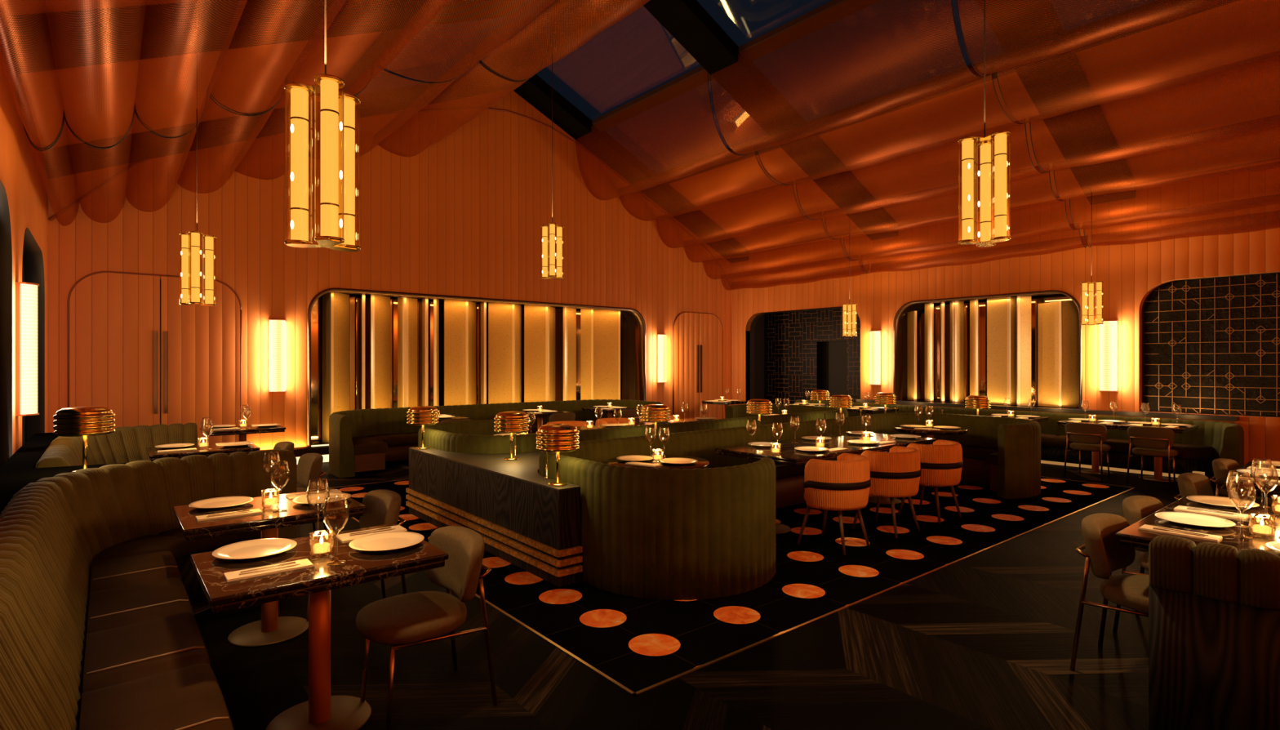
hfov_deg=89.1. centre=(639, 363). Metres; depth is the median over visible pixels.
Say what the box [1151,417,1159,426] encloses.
votive
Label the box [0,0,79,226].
drape
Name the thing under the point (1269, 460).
wine glass
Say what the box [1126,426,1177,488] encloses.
dining chair
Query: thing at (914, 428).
folded napkin
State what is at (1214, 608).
bench
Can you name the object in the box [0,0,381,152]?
ceiling
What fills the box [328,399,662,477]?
bench
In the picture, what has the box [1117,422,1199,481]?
dining table
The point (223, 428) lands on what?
folded napkin
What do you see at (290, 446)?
dining chair
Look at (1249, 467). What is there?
folded napkin
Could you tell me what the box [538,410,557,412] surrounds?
dinner plate
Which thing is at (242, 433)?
dining table
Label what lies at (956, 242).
drape
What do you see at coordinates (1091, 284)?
pendant light
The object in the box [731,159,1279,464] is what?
wall
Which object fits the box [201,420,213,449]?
wine glass
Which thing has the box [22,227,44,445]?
trim
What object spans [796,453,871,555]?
barrel chair
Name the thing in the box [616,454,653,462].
dinner plate
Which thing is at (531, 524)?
partition wall
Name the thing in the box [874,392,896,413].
table lamp
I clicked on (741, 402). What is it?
dining table
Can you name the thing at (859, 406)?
dinner plate
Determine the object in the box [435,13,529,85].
ceiling
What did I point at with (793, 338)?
wall
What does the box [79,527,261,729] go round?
seat cushion
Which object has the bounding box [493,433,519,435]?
dinner plate
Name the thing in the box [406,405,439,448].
table lamp
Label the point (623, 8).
ceiling
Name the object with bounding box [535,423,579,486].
table lamp
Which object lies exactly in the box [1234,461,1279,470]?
dining table
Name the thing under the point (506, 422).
table lamp
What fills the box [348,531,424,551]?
dinner plate
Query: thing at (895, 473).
barrel chair
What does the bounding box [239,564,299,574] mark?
table knife
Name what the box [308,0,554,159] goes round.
drape
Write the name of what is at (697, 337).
door
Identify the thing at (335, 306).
screen fin
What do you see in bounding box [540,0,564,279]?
pendant light
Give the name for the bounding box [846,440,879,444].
dinner plate
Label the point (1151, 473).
baseboard
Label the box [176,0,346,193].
drape
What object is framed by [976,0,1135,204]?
ceiling beam
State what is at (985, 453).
seat cushion
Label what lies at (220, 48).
ceiling beam
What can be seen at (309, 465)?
dining chair
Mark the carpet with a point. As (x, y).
(640, 643)
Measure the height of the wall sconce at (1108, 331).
1.132 m
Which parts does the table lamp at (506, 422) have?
stem, lamp shade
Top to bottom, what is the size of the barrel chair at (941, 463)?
0.785 m
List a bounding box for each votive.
[197,437,208,448]
[239,420,247,427]
[261,488,279,507]
[308,529,333,557]
[586,420,593,427]
[627,417,635,425]
[652,448,663,461]
[673,414,679,422]
[770,442,781,453]
[815,437,825,447]
[861,431,871,439]
[924,419,933,427]
[1007,410,1014,416]
[1088,414,1096,421]
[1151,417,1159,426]
[1248,513,1276,537]
[1271,494,1279,513]
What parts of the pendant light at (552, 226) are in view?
hanging cord, hanging cord, plate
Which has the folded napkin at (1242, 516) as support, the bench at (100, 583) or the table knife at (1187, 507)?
the table knife at (1187, 507)
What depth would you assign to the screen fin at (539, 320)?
13.41 m
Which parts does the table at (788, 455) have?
plate, plate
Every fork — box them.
[208,509,249,515]
[240,561,296,573]
[296,489,328,494]
[350,526,391,534]
[1152,527,1204,536]
[1186,507,1232,514]
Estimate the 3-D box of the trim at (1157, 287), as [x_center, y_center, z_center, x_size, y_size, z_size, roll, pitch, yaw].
[9.177,-0.265,8.745,0.179,2.010,3.910,0,0,-39]
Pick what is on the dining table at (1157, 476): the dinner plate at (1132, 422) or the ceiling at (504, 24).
the dinner plate at (1132, 422)
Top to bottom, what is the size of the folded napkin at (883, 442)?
0.010 m
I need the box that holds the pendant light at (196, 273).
[178,0,216,306]
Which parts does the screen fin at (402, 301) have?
panel, edge trim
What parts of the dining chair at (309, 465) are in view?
seat, backrest, leg, rail, leg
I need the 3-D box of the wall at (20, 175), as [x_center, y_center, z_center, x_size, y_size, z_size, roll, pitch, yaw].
[-3.325,-0.513,2.997,0.150,4.225,14.050,0,0,-39]
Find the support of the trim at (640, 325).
attached to the wall at (631, 323)
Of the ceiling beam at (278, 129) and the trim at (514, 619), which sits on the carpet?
the trim at (514, 619)
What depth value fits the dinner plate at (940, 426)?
8.55 m
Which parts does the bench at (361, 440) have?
seat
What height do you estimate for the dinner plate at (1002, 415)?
0.023 m
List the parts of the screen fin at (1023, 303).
edge trim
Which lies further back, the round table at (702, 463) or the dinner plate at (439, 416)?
the dinner plate at (439, 416)
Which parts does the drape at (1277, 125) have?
fabric panel, fabric panel, fabric panel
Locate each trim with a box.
[0,180,12,466]
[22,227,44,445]
[48,106,732,288]
[307,288,645,447]
[311,444,328,446]
[314,475,1135,696]
[745,306,860,400]
[855,398,1239,421]
[893,289,1082,408]
[1142,271,1279,417]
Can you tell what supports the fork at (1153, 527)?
on the folded napkin at (1145, 527)
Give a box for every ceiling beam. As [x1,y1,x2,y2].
[7,0,638,74]
[45,66,525,178]
[512,71,748,262]
[640,0,897,239]
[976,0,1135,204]
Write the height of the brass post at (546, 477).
0.226 m
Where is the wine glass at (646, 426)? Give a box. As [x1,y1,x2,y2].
[644,426,656,448]
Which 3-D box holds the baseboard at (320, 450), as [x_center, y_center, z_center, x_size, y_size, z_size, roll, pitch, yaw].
[-2.666,1.407,12.666,8.680,0.125,0.200,0,0,-39]
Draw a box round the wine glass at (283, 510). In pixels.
[270,460,289,512]
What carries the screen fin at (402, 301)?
on the trim at (640, 325)
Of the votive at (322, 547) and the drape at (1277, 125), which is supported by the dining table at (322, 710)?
the votive at (322, 547)
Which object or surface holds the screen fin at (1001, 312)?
on the trim at (897, 326)
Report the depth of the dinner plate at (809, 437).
7.37 m
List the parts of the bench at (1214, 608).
backrest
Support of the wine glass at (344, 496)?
on the dining table at (322, 710)
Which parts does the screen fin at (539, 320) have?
edge trim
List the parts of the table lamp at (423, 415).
lamp shade, stem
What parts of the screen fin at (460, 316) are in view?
edge trim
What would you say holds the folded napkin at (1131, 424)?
on the dining table at (1157, 476)
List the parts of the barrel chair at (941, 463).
leg, leg, leg, leg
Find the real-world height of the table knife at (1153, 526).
0.002 m
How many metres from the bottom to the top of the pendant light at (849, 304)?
2.876 m
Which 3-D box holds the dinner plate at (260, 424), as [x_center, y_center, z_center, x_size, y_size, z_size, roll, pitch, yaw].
[-5.065,0.838,8.841,0.330,0.023,0.330,0,0,-39]
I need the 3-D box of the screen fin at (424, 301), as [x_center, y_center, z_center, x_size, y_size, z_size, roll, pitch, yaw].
[-3.955,0.069,11.959,0.044,2.539,0.284,0,0,-33]
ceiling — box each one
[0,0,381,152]
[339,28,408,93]
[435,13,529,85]
[520,4,617,71]
[525,1,633,73]
[657,0,1279,251]
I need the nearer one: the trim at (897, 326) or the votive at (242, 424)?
the votive at (242, 424)
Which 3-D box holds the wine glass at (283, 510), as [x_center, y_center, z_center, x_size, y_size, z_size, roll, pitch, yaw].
[-2.077,0.707,3.753,0.102,0.284,0.102,0,0,-39]
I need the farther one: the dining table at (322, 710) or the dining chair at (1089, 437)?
the dining chair at (1089, 437)
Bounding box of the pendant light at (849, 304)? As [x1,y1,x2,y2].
[841,194,857,337]
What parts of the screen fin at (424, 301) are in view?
panel, edge trim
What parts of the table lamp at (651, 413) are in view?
lamp shade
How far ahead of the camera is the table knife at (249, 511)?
3.63 m
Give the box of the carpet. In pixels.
[311,476,1133,692]
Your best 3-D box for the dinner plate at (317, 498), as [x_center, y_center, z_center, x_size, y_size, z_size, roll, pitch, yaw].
[-1.964,0.838,4.026,0.330,0.023,0.330,0,0,-39]
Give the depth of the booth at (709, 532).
4.63 m
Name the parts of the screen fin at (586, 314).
edge trim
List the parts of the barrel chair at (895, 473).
leg, leg, leg, leg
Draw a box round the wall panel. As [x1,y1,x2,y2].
[1037,301,1079,407]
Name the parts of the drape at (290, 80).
fabric panel, fabric panel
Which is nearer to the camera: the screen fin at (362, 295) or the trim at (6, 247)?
the trim at (6, 247)
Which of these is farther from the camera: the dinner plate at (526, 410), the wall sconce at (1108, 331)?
the dinner plate at (526, 410)
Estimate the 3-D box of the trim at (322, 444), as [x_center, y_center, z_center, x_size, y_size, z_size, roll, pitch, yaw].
[-2.653,1.331,12.722,6.910,0.012,0.090,0,0,-39]
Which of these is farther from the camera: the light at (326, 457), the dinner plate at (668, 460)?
the light at (326, 457)
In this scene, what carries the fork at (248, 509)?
on the folded napkin at (202, 517)
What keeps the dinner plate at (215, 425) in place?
on the dining table at (242, 433)
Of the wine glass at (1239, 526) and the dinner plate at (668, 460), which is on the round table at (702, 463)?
the dinner plate at (668, 460)
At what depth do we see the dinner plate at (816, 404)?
13.33 m
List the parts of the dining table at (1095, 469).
plate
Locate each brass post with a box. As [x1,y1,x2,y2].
[513,433,517,455]
[544,452,549,478]
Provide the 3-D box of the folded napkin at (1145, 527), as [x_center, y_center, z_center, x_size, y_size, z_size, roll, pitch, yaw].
[2.698,0.845,3.255,0.110,0.010,0.310,0,0,-39]
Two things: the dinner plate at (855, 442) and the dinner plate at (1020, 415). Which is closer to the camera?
the dinner plate at (855, 442)
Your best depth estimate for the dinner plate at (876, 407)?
12.40 m
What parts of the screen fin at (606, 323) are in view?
edge trim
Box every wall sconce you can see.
[15,281,39,416]
[267,319,286,392]
[657,333,666,382]
[869,330,881,385]
[1099,320,1118,391]
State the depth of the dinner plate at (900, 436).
7.55 m
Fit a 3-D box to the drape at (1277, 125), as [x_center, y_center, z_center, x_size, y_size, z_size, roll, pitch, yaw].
[4.443,-3.047,10.802,0.889,0.707,11.790,0,0,-39]
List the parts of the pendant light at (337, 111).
plate, plate, hanging cord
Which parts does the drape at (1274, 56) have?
fabric panel, fabric panel, fabric panel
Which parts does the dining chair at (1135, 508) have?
leg, rail, leg, backrest, seat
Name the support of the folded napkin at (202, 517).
on the dining table at (272, 628)
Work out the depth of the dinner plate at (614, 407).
12.46 m
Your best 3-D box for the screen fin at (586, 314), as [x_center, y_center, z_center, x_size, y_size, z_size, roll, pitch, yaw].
[-1.156,0.069,14.184,0.272,2.539,0.044,0,0,-2]
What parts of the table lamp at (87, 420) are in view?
lamp shade, stem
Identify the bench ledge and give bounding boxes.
[0,432,126,514]
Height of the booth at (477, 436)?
0.880 m
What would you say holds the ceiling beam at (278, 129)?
attached to the ceiling at (191, 106)
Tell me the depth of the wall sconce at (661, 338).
15.08 m
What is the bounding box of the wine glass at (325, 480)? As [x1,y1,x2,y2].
[306,478,329,539]
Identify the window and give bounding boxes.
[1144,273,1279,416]
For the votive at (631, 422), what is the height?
0.100 m
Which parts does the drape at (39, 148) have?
fabric panel, fabric panel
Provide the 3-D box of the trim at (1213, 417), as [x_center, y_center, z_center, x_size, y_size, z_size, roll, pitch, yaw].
[6.510,0.771,11.434,0.239,0.058,5.950,0,0,-39]
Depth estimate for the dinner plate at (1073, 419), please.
9.81 m
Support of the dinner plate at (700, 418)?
on the table at (580, 428)
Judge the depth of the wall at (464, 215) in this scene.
11.43 m
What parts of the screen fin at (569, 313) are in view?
edge trim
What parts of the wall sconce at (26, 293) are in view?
plate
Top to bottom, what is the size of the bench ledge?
0.860 m
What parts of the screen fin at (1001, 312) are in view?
edge trim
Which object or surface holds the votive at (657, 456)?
on the round table at (702, 463)
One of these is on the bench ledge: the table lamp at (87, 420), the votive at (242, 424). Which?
the table lamp at (87, 420)
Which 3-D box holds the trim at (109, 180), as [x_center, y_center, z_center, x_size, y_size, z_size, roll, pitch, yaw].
[-2.678,-3.398,12.589,13.006,3.079,0.040,0,0,-39]
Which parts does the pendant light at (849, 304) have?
hanging cord, hanging cord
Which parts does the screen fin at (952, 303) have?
panel, edge trim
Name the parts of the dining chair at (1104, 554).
leg, rail, leg, backrest, rail, seat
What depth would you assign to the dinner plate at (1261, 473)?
5.01 m
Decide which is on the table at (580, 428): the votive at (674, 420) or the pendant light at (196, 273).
the votive at (674, 420)
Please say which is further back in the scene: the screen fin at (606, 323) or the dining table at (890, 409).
the screen fin at (606, 323)
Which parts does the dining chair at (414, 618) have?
leg, leg, seat, rail, leg, backrest, rail, leg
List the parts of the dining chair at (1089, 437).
leg, leg, rail, backrest, seat, leg, leg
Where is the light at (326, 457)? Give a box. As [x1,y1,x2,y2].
[295,454,328,464]
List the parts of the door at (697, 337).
pull handle, pull handle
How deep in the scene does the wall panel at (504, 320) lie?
12.92 m
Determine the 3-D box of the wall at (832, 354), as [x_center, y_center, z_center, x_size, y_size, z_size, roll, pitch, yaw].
[4.913,0.100,15.975,0.040,3.000,1.700,0,0,-39]
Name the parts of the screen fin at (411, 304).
edge trim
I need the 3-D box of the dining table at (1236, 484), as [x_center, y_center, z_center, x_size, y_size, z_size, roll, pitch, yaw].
[4.762,1.225,4.634,0.720,0.750,0.900,0,0,-39]
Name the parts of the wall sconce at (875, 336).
plate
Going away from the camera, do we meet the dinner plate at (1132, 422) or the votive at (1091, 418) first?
the dinner plate at (1132, 422)
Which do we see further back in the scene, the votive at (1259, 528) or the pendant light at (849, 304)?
the pendant light at (849, 304)
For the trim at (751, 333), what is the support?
attached to the wall at (1129, 273)
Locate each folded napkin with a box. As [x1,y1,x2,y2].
[157,448,197,452]
[195,508,262,521]
[209,427,239,430]
[223,558,314,582]
[285,488,342,498]
[336,524,407,541]
[625,461,662,466]
[822,447,848,452]
[871,440,896,444]
[913,427,941,430]
[1065,420,1080,422]
[1097,422,1113,424]
[1126,423,1142,426]
[1137,524,1222,542]
[1163,425,1178,428]
[1173,505,1248,519]
[1228,475,1279,484]
[1246,466,1279,471]
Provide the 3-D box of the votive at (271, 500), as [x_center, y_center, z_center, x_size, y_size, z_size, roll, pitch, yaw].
[-2.194,0.799,3.865,0.097,0.100,0.097,0,0,-34]
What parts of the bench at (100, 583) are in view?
seat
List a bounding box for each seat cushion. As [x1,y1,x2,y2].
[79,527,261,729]
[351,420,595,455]
[774,444,997,479]
[1040,433,1214,457]
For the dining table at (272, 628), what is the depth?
3.78 m
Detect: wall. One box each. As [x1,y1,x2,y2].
[0,2,48,454]
[22,257,26,444]
[48,88,731,462]
[311,293,629,442]
[311,311,635,444]
[405,446,582,586]
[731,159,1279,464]
[754,303,1079,408]
[766,307,860,404]
[818,341,846,400]
[913,293,1072,404]
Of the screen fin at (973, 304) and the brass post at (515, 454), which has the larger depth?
the screen fin at (973, 304)
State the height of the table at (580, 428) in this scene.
0.750 m
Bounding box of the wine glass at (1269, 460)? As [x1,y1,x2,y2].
[1250,457,1274,507]
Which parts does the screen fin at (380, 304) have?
edge trim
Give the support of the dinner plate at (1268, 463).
on the dining table at (1249, 464)
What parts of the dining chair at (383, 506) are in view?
leg, backrest, leg, rail, leg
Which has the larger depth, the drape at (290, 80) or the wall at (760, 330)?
the wall at (760, 330)
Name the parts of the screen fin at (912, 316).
panel, edge trim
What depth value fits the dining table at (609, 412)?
12.35 m
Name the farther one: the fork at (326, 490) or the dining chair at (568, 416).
the dining chair at (568, 416)
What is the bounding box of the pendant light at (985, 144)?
[958,0,1010,247]
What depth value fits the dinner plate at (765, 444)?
6.79 m
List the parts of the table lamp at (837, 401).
lamp shade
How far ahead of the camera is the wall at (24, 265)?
8.23 m
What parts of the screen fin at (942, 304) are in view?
panel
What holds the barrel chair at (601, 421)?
on the carpet
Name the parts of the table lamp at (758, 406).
lamp shade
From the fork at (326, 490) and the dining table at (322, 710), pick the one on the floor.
the dining table at (322, 710)
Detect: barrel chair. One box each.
[546,420,587,426]
[595,417,635,425]
[640,414,677,422]
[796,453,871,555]
[852,445,920,537]
[897,439,963,523]
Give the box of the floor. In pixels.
[191,459,1279,729]
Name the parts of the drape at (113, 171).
fabric panel, fabric panel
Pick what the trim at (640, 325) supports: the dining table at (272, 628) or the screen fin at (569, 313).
the screen fin at (569, 313)
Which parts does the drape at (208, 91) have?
fabric panel, fabric panel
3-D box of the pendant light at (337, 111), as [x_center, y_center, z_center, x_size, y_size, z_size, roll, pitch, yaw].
[-1.217,-1.798,2.526,0.274,2.674,0.250,0,0,-34]
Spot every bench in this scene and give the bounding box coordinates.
[0,449,297,729]
[35,422,197,467]
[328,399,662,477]
[795,400,1244,479]
[1148,534,1279,729]
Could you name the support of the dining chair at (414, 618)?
on the floor
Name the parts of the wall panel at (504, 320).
edge trim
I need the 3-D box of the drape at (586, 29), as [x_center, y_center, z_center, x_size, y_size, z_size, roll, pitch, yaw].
[-0.355,-4.217,6.875,1.169,1.267,11.790,0,0,-39]
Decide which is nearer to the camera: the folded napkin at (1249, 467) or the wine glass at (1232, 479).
the wine glass at (1232, 479)
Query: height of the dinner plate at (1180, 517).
0.023 m
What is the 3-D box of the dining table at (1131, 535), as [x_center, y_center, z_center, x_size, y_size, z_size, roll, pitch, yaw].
[2.959,1.225,3.158,0.720,0.750,0.900,0,0,-39]
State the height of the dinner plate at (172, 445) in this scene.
0.023 m
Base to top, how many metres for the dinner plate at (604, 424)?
0.023 m
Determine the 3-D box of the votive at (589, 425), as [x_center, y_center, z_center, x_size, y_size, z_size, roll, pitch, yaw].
[-0.657,0.799,8.508,0.097,0.100,0.097,0,0,-34]
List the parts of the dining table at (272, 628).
plate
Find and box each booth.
[417,404,848,453]
[538,412,1040,599]
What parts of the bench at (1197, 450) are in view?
seat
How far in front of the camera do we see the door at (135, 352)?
9.15 m
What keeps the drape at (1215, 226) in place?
attached to the wall at (1129, 273)
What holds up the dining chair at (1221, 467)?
on the floor
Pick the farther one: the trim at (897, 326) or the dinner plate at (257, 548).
the trim at (897, 326)
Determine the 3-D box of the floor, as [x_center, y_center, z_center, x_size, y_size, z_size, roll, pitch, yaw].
[1.510,1.660,7.471,19.000,0.120,15.250,0,0,-39]
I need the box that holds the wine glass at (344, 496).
[323,494,349,564]
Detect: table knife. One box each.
[207,511,253,516]
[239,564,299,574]
[295,490,333,495]
[349,528,395,536]
[1153,526,1208,535]
[1186,506,1237,514]
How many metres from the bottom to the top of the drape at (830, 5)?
0.181 m
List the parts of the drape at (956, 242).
fabric panel, fabric panel, fabric panel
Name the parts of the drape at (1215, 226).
fabric panel, fabric panel, fabric panel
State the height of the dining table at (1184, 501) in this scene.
0.750 m
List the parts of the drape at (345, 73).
fabric panel, fabric panel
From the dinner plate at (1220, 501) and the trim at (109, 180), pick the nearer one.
the dinner plate at (1220, 501)
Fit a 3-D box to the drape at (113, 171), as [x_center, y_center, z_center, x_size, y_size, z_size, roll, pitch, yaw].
[-3.551,-2.112,4.259,0.490,0.497,11.790,0,0,-39]
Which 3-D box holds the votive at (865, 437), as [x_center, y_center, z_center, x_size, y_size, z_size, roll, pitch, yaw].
[2.473,0.799,7.115,0.097,0.100,0.097,0,0,-34]
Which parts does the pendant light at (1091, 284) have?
hanging cord, hanging cord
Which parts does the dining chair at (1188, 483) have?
rail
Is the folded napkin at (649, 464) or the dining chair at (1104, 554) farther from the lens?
the folded napkin at (649, 464)
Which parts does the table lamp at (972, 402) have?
lamp shade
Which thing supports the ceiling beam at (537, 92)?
attached to the ceiling at (957, 127)
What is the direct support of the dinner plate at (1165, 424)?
on the dining table at (1157, 476)
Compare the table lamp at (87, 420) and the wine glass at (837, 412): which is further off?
the wine glass at (837, 412)
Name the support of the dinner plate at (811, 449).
on the table at (788, 455)
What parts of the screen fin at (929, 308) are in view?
panel, edge trim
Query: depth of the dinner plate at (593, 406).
12.75 m
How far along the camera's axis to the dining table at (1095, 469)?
9.55 m
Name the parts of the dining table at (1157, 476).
plate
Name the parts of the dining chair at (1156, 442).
leg, leg, rail, backrest, seat, leg, leg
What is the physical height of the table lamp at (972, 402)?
0.448 m
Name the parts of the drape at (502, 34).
fabric panel, fabric panel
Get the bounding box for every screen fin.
[322,292,349,443]
[361,293,364,408]
[370,294,390,408]
[397,296,406,407]
[406,297,417,407]
[422,297,427,405]
[433,298,439,406]
[444,299,475,405]
[480,302,486,404]
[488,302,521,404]
[524,305,555,402]
[563,306,576,400]
[580,308,593,399]
[593,309,620,399]
[907,311,916,400]
[924,302,933,401]
[940,302,944,401]
[950,301,955,402]
[955,300,964,402]
[969,299,977,395]
[986,296,1016,404]
[1016,296,1031,405]
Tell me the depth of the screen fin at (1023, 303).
11.54 m
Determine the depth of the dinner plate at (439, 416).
10.29 m
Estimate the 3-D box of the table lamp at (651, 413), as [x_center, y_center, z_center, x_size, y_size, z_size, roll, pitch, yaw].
[0.172,0.674,7.210,0.325,0.448,0.325,0,0,-14]
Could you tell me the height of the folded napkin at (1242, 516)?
0.010 m
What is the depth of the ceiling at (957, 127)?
9.80 m
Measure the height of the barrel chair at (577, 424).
0.785 m
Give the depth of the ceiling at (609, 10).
10.94 m
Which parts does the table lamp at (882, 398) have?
stem, lamp shade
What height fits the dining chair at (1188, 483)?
0.778 m
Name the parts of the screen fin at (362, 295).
panel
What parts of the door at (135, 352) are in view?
pull handle, pull handle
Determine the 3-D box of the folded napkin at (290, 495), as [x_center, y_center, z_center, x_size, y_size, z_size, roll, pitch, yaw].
[-2.121,0.845,4.234,0.310,0.010,0.110,0,0,-39]
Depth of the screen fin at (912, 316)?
13.14 m
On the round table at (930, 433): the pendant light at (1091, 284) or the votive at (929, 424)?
the votive at (929, 424)
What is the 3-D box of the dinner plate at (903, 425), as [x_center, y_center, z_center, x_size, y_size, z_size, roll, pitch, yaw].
[3.647,0.838,8.690,0.330,0.023,0.330,0,0,-39]
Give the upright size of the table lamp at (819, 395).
0.448 m
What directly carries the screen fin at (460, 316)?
attached to the wall at (631, 323)
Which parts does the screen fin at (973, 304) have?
panel, edge trim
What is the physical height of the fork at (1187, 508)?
0.002 m
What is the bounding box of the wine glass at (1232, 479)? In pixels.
[1227,477,1256,538]
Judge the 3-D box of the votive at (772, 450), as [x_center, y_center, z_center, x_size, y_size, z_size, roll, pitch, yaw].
[1.281,0.799,6.140,0.097,0.100,0.097,0,0,-34]
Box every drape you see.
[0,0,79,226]
[44,0,146,222]
[125,0,246,212]
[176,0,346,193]
[231,0,449,179]
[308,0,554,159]
[373,0,649,156]
[575,0,1226,199]
[591,0,880,131]
[619,0,1279,221]
[656,50,1279,248]
[684,115,1279,262]
[703,164,1279,279]
[720,194,1279,290]
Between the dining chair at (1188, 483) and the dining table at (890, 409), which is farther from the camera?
the dining table at (890, 409)
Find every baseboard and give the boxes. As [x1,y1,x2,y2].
[293,445,328,457]
[1040,460,1204,477]
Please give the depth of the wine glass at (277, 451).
4.14 m
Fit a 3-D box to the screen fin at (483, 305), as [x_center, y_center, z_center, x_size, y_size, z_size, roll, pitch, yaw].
[-3.069,0.069,12.729,0.044,2.539,0.318,0,0,-28]
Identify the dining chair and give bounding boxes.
[273,440,294,452]
[297,453,327,533]
[306,488,406,621]
[355,525,497,729]
[440,417,471,422]
[548,412,575,422]
[617,408,641,422]
[1063,422,1111,480]
[1069,512,1149,671]
[1112,495,1164,632]
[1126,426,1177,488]
[1173,472,1213,500]
[1209,457,1279,506]
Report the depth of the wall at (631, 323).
15.25 m
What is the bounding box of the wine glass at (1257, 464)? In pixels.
[1253,463,1278,516]
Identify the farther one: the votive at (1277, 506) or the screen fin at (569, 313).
the screen fin at (569, 313)
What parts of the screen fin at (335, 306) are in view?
edge trim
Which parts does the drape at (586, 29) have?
fabric panel, fabric panel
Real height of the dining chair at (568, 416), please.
0.778 m
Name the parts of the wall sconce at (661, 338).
plate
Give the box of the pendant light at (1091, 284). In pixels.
[1080,142,1103,325]
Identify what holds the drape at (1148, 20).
hanging from the ceiling beam at (687, 21)
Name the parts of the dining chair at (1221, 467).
leg, backrest, seat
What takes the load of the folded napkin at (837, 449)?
on the table at (788, 455)
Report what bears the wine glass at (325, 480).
on the dining table at (322, 710)
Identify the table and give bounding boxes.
[146,443,260,461]
[172,488,366,646]
[190,523,448,729]
[199,424,285,441]
[404,414,470,422]
[511,409,568,431]
[576,417,717,430]
[581,406,639,417]
[605,453,709,469]
[702,399,747,418]
[715,432,935,533]
[799,404,830,406]
[844,406,899,415]
[893,424,968,487]
[986,414,1049,422]
[1057,419,1128,474]
[1115,512,1279,553]
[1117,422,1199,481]
[1155,496,1279,529]
[1214,470,1279,495]
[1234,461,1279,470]
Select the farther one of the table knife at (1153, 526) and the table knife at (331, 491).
the table knife at (331, 491)
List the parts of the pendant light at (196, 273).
hanging cord, hanging cord, plate, plate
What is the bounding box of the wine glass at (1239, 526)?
[1226,470,1252,527]
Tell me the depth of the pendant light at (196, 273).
5.63 m
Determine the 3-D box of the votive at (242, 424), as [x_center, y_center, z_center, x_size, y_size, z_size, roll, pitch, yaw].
[-5.295,0.799,8.679,0.097,0.100,0.097,0,0,-34]
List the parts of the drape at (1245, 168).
fabric panel, fabric panel, fabric panel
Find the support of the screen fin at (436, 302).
on the trim at (640, 325)
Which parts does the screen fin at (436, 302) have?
edge trim, panel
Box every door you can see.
[67,271,241,443]
[672,311,723,418]
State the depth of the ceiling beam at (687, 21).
10.57 m
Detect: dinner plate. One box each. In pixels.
[155,443,194,448]
[188,496,253,508]
[206,424,235,427]
[211,537,297,559]
[217,441,254,446]
[253,423,280,426]
[292,492,351,504]
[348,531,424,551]
[437,415,454,418]
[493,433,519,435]
[523,408,537,411]
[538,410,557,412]
[593,405,607,407]
[601,423,625,426]
[611,406,626,408]
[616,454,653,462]
[659,457,697,464]
[695,417,716,419]
[747,441,780,447]
[794,446,829,452]
[800,435,831,440]
[808,403,824,405]
[845,431,874,435]
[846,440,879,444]
[853,405,870,408]
[871,406,888,408]
[890,434,920,438]
[899,424,926,427]
[933,425,960,429]
[991,413,1013,416]
[1016,414,1039,417]
[1068,417,1089,421]
[1097,419,1124,422]
[1127,421,1152,424]
[1154,511,1235,527]
[1161,422,1191,426]
[1186,495,1259,507]
[1236,469,1279,477]
[1253,460,1279,466]
[1265,541,1279,551]
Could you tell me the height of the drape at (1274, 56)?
0.667 m
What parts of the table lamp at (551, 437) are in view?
stem, lamp shade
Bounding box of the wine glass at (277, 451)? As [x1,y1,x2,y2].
[262,451,280,497]
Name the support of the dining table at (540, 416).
on the floor
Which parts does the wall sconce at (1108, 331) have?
plate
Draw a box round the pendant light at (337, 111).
[284,0,360,252]
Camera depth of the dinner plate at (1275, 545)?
2.97 m
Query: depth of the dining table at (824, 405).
13.39 m
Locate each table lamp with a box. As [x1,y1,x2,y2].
[53,405,115,471]
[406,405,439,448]
[493,411,528,460]
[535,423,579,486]
[640,404,670,434]
[746,398,772,425]
[810,389,829,405]
[829,394,852,417]
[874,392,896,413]
[964,395,991,415]
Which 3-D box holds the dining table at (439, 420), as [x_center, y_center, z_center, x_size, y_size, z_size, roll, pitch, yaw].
[-3.243,1.225,10.372,0.720,0.750,0.900,0,0,-39]
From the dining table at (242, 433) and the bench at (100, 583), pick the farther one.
the dining table at (242, 433)
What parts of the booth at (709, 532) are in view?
seat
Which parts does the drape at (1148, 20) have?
fabric panel, fabric panel, fabric panel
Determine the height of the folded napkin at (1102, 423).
0.010 m
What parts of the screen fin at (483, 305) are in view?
panel, edge trim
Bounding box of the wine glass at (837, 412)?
[835,412,844,437]
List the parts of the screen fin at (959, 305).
edge trim, panel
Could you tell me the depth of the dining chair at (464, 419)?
9.68 m
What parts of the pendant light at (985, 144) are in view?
plate, hanging cord, hanging cord, plate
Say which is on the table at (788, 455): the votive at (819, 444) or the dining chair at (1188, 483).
the votive at (819, 444)

